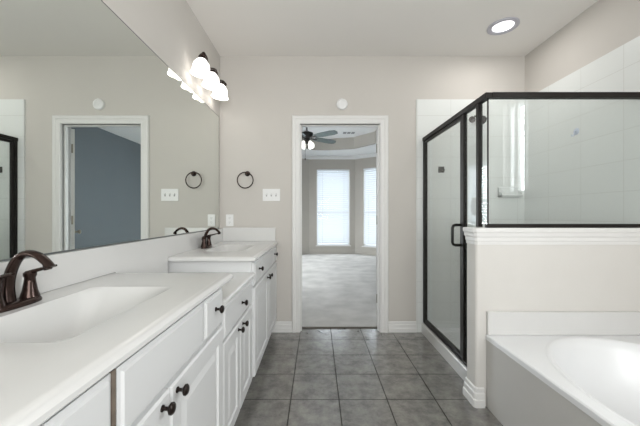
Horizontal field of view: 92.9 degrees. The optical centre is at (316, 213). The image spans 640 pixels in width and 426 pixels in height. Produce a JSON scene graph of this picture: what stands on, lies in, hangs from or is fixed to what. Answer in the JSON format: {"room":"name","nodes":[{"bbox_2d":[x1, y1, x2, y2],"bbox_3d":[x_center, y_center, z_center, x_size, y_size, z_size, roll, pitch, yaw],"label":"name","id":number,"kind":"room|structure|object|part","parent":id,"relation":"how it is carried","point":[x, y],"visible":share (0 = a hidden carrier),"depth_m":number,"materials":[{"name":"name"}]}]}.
{"room":"bathroom","nodes":[
{"label":"bathroom","id":0,"kind":"room"},
{"bbox_2d":[102,0,219,228],"bbox_3d":[-1.010,-0.198,0.856,0.100,2.732,4.312,0,0,0],"label":"wall","id":1,"kind":"structure","parent":0,"point":[170,29],"depth_m":2.05,"materials":[{"name":"paint"}]},
{"bbox_2d":[0,0,218,261],"bbox_3d":[-0.955,-0.401,1.589,0.009,1.090,2.737,0,0,0],"label":"wall mirror","id":2,"kind":"object","parent":1,"relation":"attached to","point":[102,143],"visible":1,"depth_m":1.29,"materials":[{"name":"silver mirror"}]},
{"bbox_2d":[0,229,222,297],"bbox_3d":[-0.943,0.256,1.614,0.030,0.223,2.788,0,0,0],"label":"backsplash","id":3,"kind":"structure","parent":1,"relation":"attached to","point":[151,255],"depth_m":1.35,"materials":[{"name":"stone"}]},
{"bbox_2d":[190,52,228,100],"bbox_3d":[-0.877,-1.149,2.500,0.164,0.223,0.604,0,0,0],"label":"vanity light","id":4,"kind":"object","parent":1,"relation":"attached to","point":[201,68],"visible":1,"depth_m":2.44,"materials":[{"name":"white glass"}]},
{"bbox_3d":[-0.871,-1.100,2.275,0.153,0.126,0.154,0,0,0],"label":"lamp shade","id":5,"kind":"part","parent":4,"relation":"part of","materials":[{"name":"white glass"}]},
{"bbox_3d":[-0.871,-1.100,2.500,0.153,0.126,0.154,0,0,0],"label":"lamp shade","id":6,"kind":"part","parent":4,"relation":"part of","materials":[{"name":"white glass"}]},
{"bbox_3d":[-0.871,-1.100,2.725,0.153,0.126,0.154,0,0,0],"label":"lamp shade","id":7,"kind":"part","parent":4,"relation":"part of","materials":[{"name":"white glass"}]},
{"bbox_2d":[302,159,308,249],"bbox_3d":[-0.887,-0.257,8.462,1.574,2.850,0.120,0,0,-38],"label":"wall","id":8,"kind":"structure","parent":0,"point":[305,163],"depth_m":8.82,"materials":[{"name":"paint"}]},
{"bbox_2d":[309,159,354,249],"bbox_3d":[0.440,-0.257,8.960,1.340,2.850,0.120,0,0,0],"label":"wall","id":9,"kind":"structure","parent":0,"point":[314,164],"depth_m":8.90,"materials":[{"name":"paint"}]},
{"bbox_2d":[316,170,350,245],"bbox_3d":[0.475,-0.179,8.935,1.030,2.245,0.131,0,0,0],"label":"window","id":10,"kind":"structure","parent":9,"relation":"in","point":[349,170],"depth_m":8.96,"materials":[{"name":"white paint"}]},
{"bbox_2d":[317,170,348,244],"bbox_3d":[0.475,-0.193,8.925,0.946,2.214,0.054,0,0,0],"label":"window blind","id":11,"kind":"object","parent":10,"relation":"attached to","point":[332,185],"visible":1,"depth_m":8.92,"materials":[{"name":"white plastic"}]},
{"bbox_3d":[0.475,0.903,8.928,0.946,0.022,0.032,0,0,0],"label":"rail","id":12,"kind":"part","parent":11,"relation":"part of","materials":[{"name":"white plastic"}]},
{"bbox_3d":[0.475,0.930,8.918,1.030,0.025,0.096,0,0,0],"label":"sill","id":13,"kind":"part","parent":10,"relation":"part of","materials":[{"name":"white paint"}]},
{"bbox_2d":[302,131,375,149],"bbox_3d":[0.440,-1.832,6.110,1.900,0.300,3.820,0,0,0],"label":"wall","id":14,"kind":"structure","parent":0,"point":[367,139],"depth_m":7.88,"materials":[{"name":"paint"}]},
{"bbox_2d":[302,153,375,158],"bbox_3d":[-0.722,-1.639,6.432,3.014,0.084,6.142,0,0,38],"label":"trim","id":15,"kind":"structure","parent":14,"relation":"attached to","point":[373,154],"depth_m":8.81,"materials":[{"name":"white paint"}]},
{"bbox_2d":[302,143,375,155],"bbox_3d":[0.440,-1.742,6.081,4.060,0.120,5.938,0,0,0],"label":"ceiling","id":16,"kind":"structure","parent":0,"point":[371,149],"depth_m":8.31,"materials":[{"name":"white paint"}]},
{"bbox_2d":[302,127,376,138],"bbox_3d":[0.440,-2.022,6.113,1.995,0.080,3.935,0,0,0],"label":"ceiling","id":17,"kind":"structure","parent":0,"point":[360,130],"depth_m":7.22,"materials":[{"name":"white paint"}]},
{"bbox_2d":[302,127,337,159],"bbox_3d":[-0.240,-1.479,5.564,1.220,1.004,1.265,0,0,0],"label":"ceiling fan","id":18,"kind":"object","parent":17,"relation":"hanging from","point":[306,135],"visible":0.77,"depth_m":5.47,"materials":[{"name":"black metal"}]},
{"bbox_3d":[-0.185,-1.437,5.560,0.236,0.170,0.236,0,0,0],"label":"motor","id":19,"kind":"part","parent":18,"relation":"part of","materials":[{"name":"black metal"}]},
{"bbox_3d":[-0.103,-1.262,5.478,0.110,0.130,0.111,0,0,0],"label":"lamp shade","id":20,"kind":"part","parent":18,"relation":"part of","materials":[{"name":"white glass"}]},
{"bbox_3d":[0.157,-1.397,5.800,0.495,0.047,0.141,0,0,-35],"label":"blade","id":21,"kind":"part","parent":18,"relation":"part of","materials":[{"name":"grey wood"}]},
{"bbox_3d":[0.148,-1.397,5.309,0.495,0.047,0.141,0,0,37],"label":"blade","id":22,"kind":"part","parent":18,"relation":"part of","materials":[{"name":"grey wood"}]},
{"bbox_2d":[342,131,356,133],"bbox_3d":[0.780,-1.977,7.400,0.340,0.010,0.220,0,0,0],"label":"ceiling vent","id":23,"kind":"object","parent":17,"relation":"in","point":[343,132],"visible":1,"depth_m":7.36,"materials":[{"name":"white plastic"}]},
{"bbox_2d":[355,157,375,250],"bbox_3d":[1.767,-0.257,8.462,1.574,2.850,0.120,0,0,38],"label":"wall","id":24,"kind":"structure","parent":0,"point":[360,164],"depth_m":8.79,"materials":[{"name":"paint"}]},
{"bbox_2d":[302,250,375,255],"bbox_3d":[0.440,1.102,6.011,3.820,0.120,5.778,0,0,0],"label":"baseboard","id":25,"kind":"structure","parent":24,"relation":"attached to","point":[364,252],"depth_m":8.88,"materials":[{"name":"paint"}]},
{"bbox_2d":[362,185,375,247],"bbox_3d":[1.726,-0.179,8.463,1.030,2.245,0.131,0,0,38],"label":"window","id":26,"kind":"structure","parent":24,"relation":"in","point":[364,185],"depth_m":8.67,"materials":[{"name":"white paint"}]},
{"bbox_2d":[364,168,375,246],"bbox_3d":[1.720,-0.193,8.454,0.946,2.214,0.054,0,0,38],"label":"window blind","id":27,"kind":"object","parent":26,"relation":"attached to","point":[369,202],"visible":0.36,"depth_m":8.63,"materials":[{"name":"white plastic"}]},
{"bbox_2d":[234,254,502,425],"bbox_3d":[0.440,1.215,3.800,4.020,0.106,10.400,0,0,0],"label":"floor","id":28,"kind":"structure","parent":0,"point":[310,376],"depth_m":2.25,"materials":[{"name":"grey tile"}]},
{"bbox_2d":[24,288,224,425],"bbox_3d":[-0.659,0.733,0.798,0.594,0.870,0.996,0,0,0],"label":"vanity cabinet","id":29,"kind":"object","parent":28,"relation":"on","point":[175,379],"visible":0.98,"depth_m":0.81,"materials":[{"name":"white paint"}]},
{"bbox_3d":[-0.405,0.383,0.459,0.020,0.146,0.267,0,0,0],"label":"drawer","id":30,"kind":"part","parent":29,"relation":"part of","materials":[{"name":"white paint"}]},
{"bbox_2d":[0,273,232,425],"bbox_3d":[-0.671,0.335,0.810,0.572,0.134,1.180,0,0,0],"label":"countertop","id":31,"kind":"structure","parent":29,"relation":"on","point":[52,351],"depth_m":0.78,"materials":[{"name":"stone"}]},
{"bbox_2d":[0,250,56,312],"bbox_3d":[-0.842,0.186,0.880,0.153,0.164,0.168,0,0,0],"label":"faucet","id":32,"kind":"object","parent":31,"relation":"on","point":[30,294],"visible":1,"depth_m":0.88,"materials":[{"name":"brown metal"}]},
{"bbox_3d":[-0.880,0.215,0.828,0.050,0.082,0.050,0,0,0],"label":"handle","id":33,"kind":"part","parent":32,"relation":"part of","materials":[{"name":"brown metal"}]},
{"bbox_3d":[-0.850,0.171,0.819,0.078,0.028,0.021,0,0,16],"label":"lever","id":34,"kind":"part","parent":32,"relation":"part of","materials":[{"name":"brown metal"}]},
{"bbox_3d":[-0.878,0.260,0.880,0.060,0.016,0.168,0,0,0],"label":"plate","id":35,"kind":"part","parent":32,"relation":"part of","materials":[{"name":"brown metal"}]},
{"bbox_3d":[-0.880,0.215,0.932,0.050,0.082,0.050,0,0,0],"label":"handle","id":36,"kind":"part","parent":32,"relation":"part of","materials":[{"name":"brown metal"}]},
{"bbox_3d":[-0.850,0.171,0.941,0.078,0.028,0.021,0,0,-16],"label":"lever","id":37,"kind":"part","parent":32,"relation":"part of","materials":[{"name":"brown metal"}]},
{"bbox_2d":[0,287,171,342],"bbox_3d":[-0.674,0.335,0.877,0.295,0.134,0.490,0,0,0],"label":"basin","id":38,"kind":"object","parent":31,"relation":"in","point":[66,318],"depth_m":0.97,"materials":[{"name":"white ceramic"}]},
{"bbox_3d":[-0.405,0.755,0.573,0.020,0.570,0.495,0,0,0],"label":"door","id":39,"kind":"part","parent":29,"relation":"part of","materials":[{"name":"white paint"}]},
{"bbox_3d":[-0.405,0.383,0.839,0.020,0.146,0.457,0,0,0],"label":"drawer","id":40,"kind":"part","parent":29,"relation":"part of","materials":[{"name":"white paint"}]},
{"bbox_3d":[-0.379,0.496,0.775,0.033,0.031,0.031,0,0,0],"label":"knob","id":41,"kind":"part","parent":29,"relation":"part of","materials":[{"name":"brown metal"}]},
{"bbox_3d":[-0.379,0.496,0.858,0.033,0.031,0.031,0,0,0],"label":"knob","id":42,"kind":"part","parent":29,"relation":"part of","materials":[{"name":"brown metal"}]},
{"bbox_3d":[-0.405,0.755,1.054,0.020,0.570,0.456,0,0,0],"label":"door","id":43,"kind":"part","parent":29,"relation":"part of","materials":[{"name":"white paint"}]},
{"bbox_3d":[-0.405,0.383,1.181,0.020,0.146,0.202,0,0,0],"label":"drawer","id":44,"kind":"part","parent":29,"relation":"part of","materials":[{"name":"white paint"}]},
{"bbox_3d":[-0.379,0.371,1.184,0.033,0.031,0.031,0,0,0],"label":"knob","id":45,"kind":"part","parent":29,"relation":"part of","materials":[{"name":"brown metal"}]},
{"bbox_2d":[168,245,277,377],"bbox_3d":[-0.659,0.733,2.464,0.594,0.870,1.088,0,0,0],"label":"vanity cabinet","id":46,"kind":"object","parent":28,"relation":"on","point":[264,283],"visible":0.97,"depth_m":2.06,"materials":[{"name":"white paint"}]},
{"bbox_2d":[168,241,277,260],"bbox_3d":[-0.671,0.335,2.450,0.572,0.134,1.115,0,0,0],"label":"countertop","id":47,"kind":"structure","parent":46,"relation":"on","point":[228,250],"depth_m":2.12,"materials":[{"name":"stone"}]},
{"bbox_2d":[201,227,220,248],"bbox_3d":[-0.842,0.186,2.420,0.153,0.164,0.168,0,0,0],"label":"faucet","id":48,"kind":"object","parent":47,"relation":"on","point":[206,239],"visible":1,"depth_m":2.40,"materials":[{"name":"brown metal"}]},
{"bbox_3d":[-0.880,0.215,2.368,0.050,0.082,0.050,0,0,0],"label":"handle","id":49,"kind":"part","parent":48,"relation":"part of","materials":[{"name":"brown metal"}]},
{"bbox_3d":[-0.880,0.215,2.472,0.050,0.082,0.050,0,0,0],"label":"handle","id":50,"kind":"part","parent":48,"relation":"part of","materials":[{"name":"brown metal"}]},
{"bbox_3d":[-0.837,0.181,2.420,0.142,0.153,0.036,0,0,0],"label":"spout","id":51,"kind":"part","parent":48,"relation":"part of","materials":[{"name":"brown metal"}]},
{"bbox_2d":[205,245,253,250],"bbox_3d":[-0.677,0.335,2.420,0.290,0.133,0.480,0,0,0],"label":"basin","id":52,"kind":"object","parent":47,"relation":"in","point":[223,247],"depth_m":2.61,"materials":[{"name":"white ceramic"}]},
{"bbox_2d":[223,228,275,240],"bbox_3d":[-0.668,0.201,2.998,0.517,0.133,0.021,0,0,0],"label":"side splash","id":53,"kind":"object","parent":47,"relation":"on","point":[229,234],"visible":0.96,"depth_m":2.99,"materials":[{"name":"stone"}]},
{"bbox_3d":[-0.405,0.383,2.053,0.020,0.146,0.225,0,0,0],"label":"drawer","id":54,"kind":"part","parent":46,"relation":"part of","materials":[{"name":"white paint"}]},
{"bbox_3d":[-0.405,0.755,2.199,0.020,0.570,0.518,0,0,0],"label":"door","id":55,"kind":"part","parent":46,"relation":"part of","materials":[{"name":"white paint"}]},
{"bbox_3d":[-0.405,0.383,2.460,0.020,0.146,0.564,0,0,0],"label":"drawer","id":56,"kind":"part","parent":46,"relation":"part of","materials":[{"name":"white paint"}]},
{"bbox_3d":[-0.405,0.755,2.724,0.020,0.570,0.521,0,0,0],"label":"door","id":57,"kind":"part","parent":46,"relation":"part of","materials":[{"name":"white paint"}]},
{"bbox_3d":[-0.405,0.383,2.870,0.020,0.146,0.230,0,0,0],"label":"drawer","id":58,"kind":"part","parent":46,"relation":"part of","materials":[{"name":"white paint"}]},
{"bbox_2d":[220,281,251,425],"bbox_3d":[-0.664,0.782,1.608,0.584,0.772,0.616,0,0,0],"label":"vanity cabinet","id":59,"kind":"object","parent":28,"relation":"on","point":[236,323],"visible":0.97,"depth_m":1.54,"materials":[{"name":"white paint"}]},
{"bbox_2d":[168,272,254,305],"bbox_3d":[-0.673,0.381,1.608,0.567,0.026,0.616,0,0,0],"label":"countertop","id":60,"kind":"structure","parent":59,"relation":"on","point":[239,280],"depth_m":1.61,"materials":[{"name":"stone"}]},
{"bbox_3d":[-0.415,0.804,1.466,0.020,0.472,0.281,0,0,0],"label":"door","id":61,"kind":"part","parent":59,"relation":"part of","materials":[{"name":"white paint"}]},
{"bbox_3d":[-0.415,0.482,1.610,0.020,0.148,0.570,0,0,0],"label":"drawer","id":62,"kind":"part","parent":59,"relation":"part of","materials":[{"name":"white paint"}]},
{"bbox_3d":[-0.415,0.804,1.754,0.020,0.472,0.283,0,0,0],"label":"door","id":63,"kind":"part","parent":59,"relation":"part of","materials":[{"name":"white paint"}]},
{"bbox_2d":[421,322,466,380],"bbox_3d":[1.080,1.116,2.485,0.100,0.104,1.031,0,0,0],"label":"shower curb","id":64,"kind":"object","parent":28,"relation":"on","point":[449,356],"visible":0.4,"depth_m":2.44,"materials":[{"name":"stone"}]},
{"bbox_2d":[422,92,639,366],"bbox_3d":[1.513,0.159,2.433,1.068,1.818,1.133,0,0,0],"label":"shower enclosure","id":65,"kind":"object","parent":64,"relation":"on","point":[461,116],"visible":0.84,"depth_m":2.17,"materials":[{"name":"brown metal"}]},
{"bbox_3d":[1.060,1.060,2.587,0.030,0.015,0.765,0,0,0],"label":"door sill","id":66,"kind":"part","parent":65,"relation":"part of","materials":[{"name":"brown metal"}]},
{"bbox_3d":[1.060,0.168,2.587,0.022,1.760,0.758,0,0,0],"label":"door frame","id":67,"kind":"part","parent":65,"relation":"part of","materials":[{"name":"brown metal"}]},
{"bbox_3d":[1.014,0.154,2.222,0.070,0.169,0.020,0,0,0],"label":"door handle","id":68,"kind":"part","parent":65,"relation":"part of","materials":[{"name":"black metal"}]},
{"bbox_3d":[1.060,0.174,2.188,0.030,1.780,0.032,0,0,0],"label":"strike post","id":69,"kind":"part","parent":65,"relation":"part of","materials":[{"name":"brown metal"}]},
{"bbox_3d":[1.060,0.174,1.986,0.030,1.780,0.028,0,0,0],"label":"half wall post","id":70,"kind":"part","parent":65,"relation":"part of","materials":[{"name":"brown metal"}]},
{"bbox_3d":[1.547,0.073,1.885,1.000,0.024,0.026,0,0,0],"label":"rail","id":71,"kind":"part","parent":65,"relation":"part of","materials":[{"name":"brown metal"}]},
{"bbox_2d":[486,311,639,425],"bbox_3d":[1.540,0.879,0.912,1.035,0.578,1.865,0,0,0],"label":"bathtub","id":72,"kind":"object","parent":28,"relation":"on","point":[532,380],"depth_m":1.69,"materials":[{"name":"ceramic"}]},
{"bbox_3d":[1.542,0.658,1.835,1.030,0.137,0.021,0,0,0],"label":"tub splash","id":73,"kind":"part","parent":72,"relation":"part of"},
{"bbox_2d":[545,336,639,425],"bbox_3d":[1.550,0.908,1.155,0.944,0.367,1.310,0,0,0],"label":"basin","id":74,"kind":"object","parent":72,"relation":"in","point":[605,370],"depth_m":1.69,"materials":[{"name":"ceramic"}]},
{"bbox_2d":[220,56,524,331],"bbox_3d":[0.450,-0.448,3.061,4.020,3.232,0.122,0,0,0],"label":"wall","id":75,"kind":"structure","parent":0,"point":[264,92],"depth_m":3.01,"materials":[{"name":"paint"}]},
{"bbox_2d":[226,214,232,225],"bbox_3d":[-0.864,0.062,3.007,0.074,0.116,0.008,0,0,0],"label":"wall outlet","id":76,"kind":"object","parent":75,"relation":"attached to","point":[229,217],"visible":1,"depth_m":3.01,"materials":[{"name":"white plastic"}]},
{"bbox_2d":[237,171,253,188],"bbox_3d":[-0.702,-0.337,2.986,0.165,0.176,0.050,0,0,0],"label":"towel ring","id":77,"kind":"object","parent":75,"relation":"attached to","point":[247,173],"visible":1,"depth_m":2.97,"materials":[{"name":"brown metal"}]},
{"bbox_2d":[263,189,279,200],"bbox_3d":[-0.452,-0.189,3.002,0.172,0.120,0.018,0,0,0],"label":"switch plate","id":78,"kind":"object","parent":75,"relation":"attached to","point":[268,194],"visible":1,"depth_m":3.01,"materials":[{"name":"white plastic"}]},
{"bbox_2d":[272,321,291,332],"bbox_3d":[-0.354,1.115,3.004,0.211,0.105,0.016,0,0,0],"label":"baseboard","id":79,"kind":"structure","parent":75,"relation":"attached to","point":[280,326],"depth_m":3.00,"materials":[{"name":"white paint"}]},
{"bbox_2d":[302,327,376,327],"bbox_3d":[0.229,1.163,3.118,0.785,0.010,0.024,0,0,0],"label":"trim","id":80,"kind":"structure","parent":75,"relation":"attached to","point":[302,327],"depth_m":3.11,"materials":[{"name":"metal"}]},
{"bbox_2d":[292,115,387,332],"bbox_3d":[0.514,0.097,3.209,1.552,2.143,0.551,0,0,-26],"label":"door frame","id":81,"kind":"structure","parent":75,"relation":"in","point":[381,121],"depth_m":3.00,"materials":[{"name":"white paint"}]},
{"bbox_2d":[336,98,347,109],"bbox_3d":[0.247,-1.084,2.998,0.112,0.112,0.028,0,0,0],"label":"smoke detector","id":82,"kind":"object","parent":75,"relation":"attached to","point":[341,104],"visible":1,"depth_m":2.99,"materials":[{"name":"white plastic"}]},
{"bbox_2d":[388,321,416,332],"bbox_3d":[0.844,1.115,3.004,0.276,0.105,0.016,0,0,0],"label":"baseboard","id":83,"kind":"structure","parent":75,"relation":"attached to","point":[393,326],"depth_m":3.00,"materials":[{"name":"white paint"}]},
{"bbox_2d":[438,167,444,172],"bbox_3d":[1.225,-0.437,2.981,0.058,0.060,0.038,0,0,0],"label":"robe hook","id":84,"kind":"object","parent":75,"relation":"attached to","point":[440,169],"visible":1,"depth_m":2.99,"materials":[{"name":"black metal"}]},
{"bbox_2d":[469,115,486,123],"bbox_3d":[1.535,-0.900,2.900,0.084,0.126,0.200,0,0,0],"label":"sprayer","id":85,"kind":"object","parent":75,"relation":"attached to","point":[472,119],"visible":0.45,"depth_m":2.96,"materials":[{"name":"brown metal"}]},
{"bbox_2d":[498,187,522,197],"bbox_3d":[1.885,-0.214,2.963,0.200,0.105,0.073,0,0,0],"label":"soap dish","id":86,"kind":"object","parent":75,"relation":"attached to","point":[503,192],"visible":1,"depth_m":2.99,"materials":[{"name":"white ceramic"}]},
{"bbox_2d":[186,0,597,55],"bbox_3d":[0.550,-1.614,0.806,3.220,0.100,4.412,0,0,0],"label":"ceiling","id":87,"kind":"structure","parent":0,"point":[234,27],"depth_m":2.51,"materials":[{"name":"white paint"}]},
{"bbox_2d":[487,17,519,34],"bbox_3d":[1.548,-1.558,2.530,0.236,0.012,0.236,0,0,0],"label":"recessed light","id":88,"kind":"object","parent":87,"relation":"in","point":[505,25],"visible":1,"depth_m":2.52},
{"bbox_2d":[438,328,459,348],"bbox_3d":[1.589,1.145,2.485,0.918,0.045,1.031,0,0,0],"label":"floor","id":89,"kind":"structure","parent":0,"point":[453,334],"depth_m":2.83,"materials":[{"name":"plastic"}]},
{"bbox_2d":[467,243,639,405],"bbox_3d":[1.512,0.665,1.907,1.095,1.005,0.123,0,0,0],"label":"wall","id":90,"kind":"structure","parent":0,"point":[499,277],"depth_m":1.85,"materials":[{"name":"paint"}]},
{"bbox_2d":[463,377,484,407],"bbox_3d":[0.980,1.111,1.907,0.065,0.115,0.159,0,0,0],"label":"baseboard","id":91,"kind":"structure","parent":90,"relation":"attached to","point":[474,395],"depth_m":1.84,"materials":[{"name":"white paint"}]},
{"bbox_2d":[463,227,639,244],"bbox_3d":[1.504,0.136,1.907,1.113,0.101,0.159,0,0,0],"label":"trim","id":92,"kind":"structure","parent":90,"relation":"on","point":[473,235],"depth_m":1.84,"materials":[{"name":"white paint"}]},
{"bbox_2d":[525,0,639,223],"bbox_3d":[2.114,-0.198,0.856,0.132,2.732,4.312,0,0,0],"label":"wall","id":93,"kind":"structure","parent":0,"point":[591,176],"depth_m":2.31,"materials":[{"name":"white tile"}]},
{"bbox_2d":[571,128,578,136],"bbox_3d":[2.026,-0.643,2.400,0.044,0.070,0.051,0,0,0],"label":"hook","id":94,"kind":"object","parent":93,"relation":"attached to","point":[576,131],"visible":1,"depth_m":2.40,"materials":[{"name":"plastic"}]}
]}

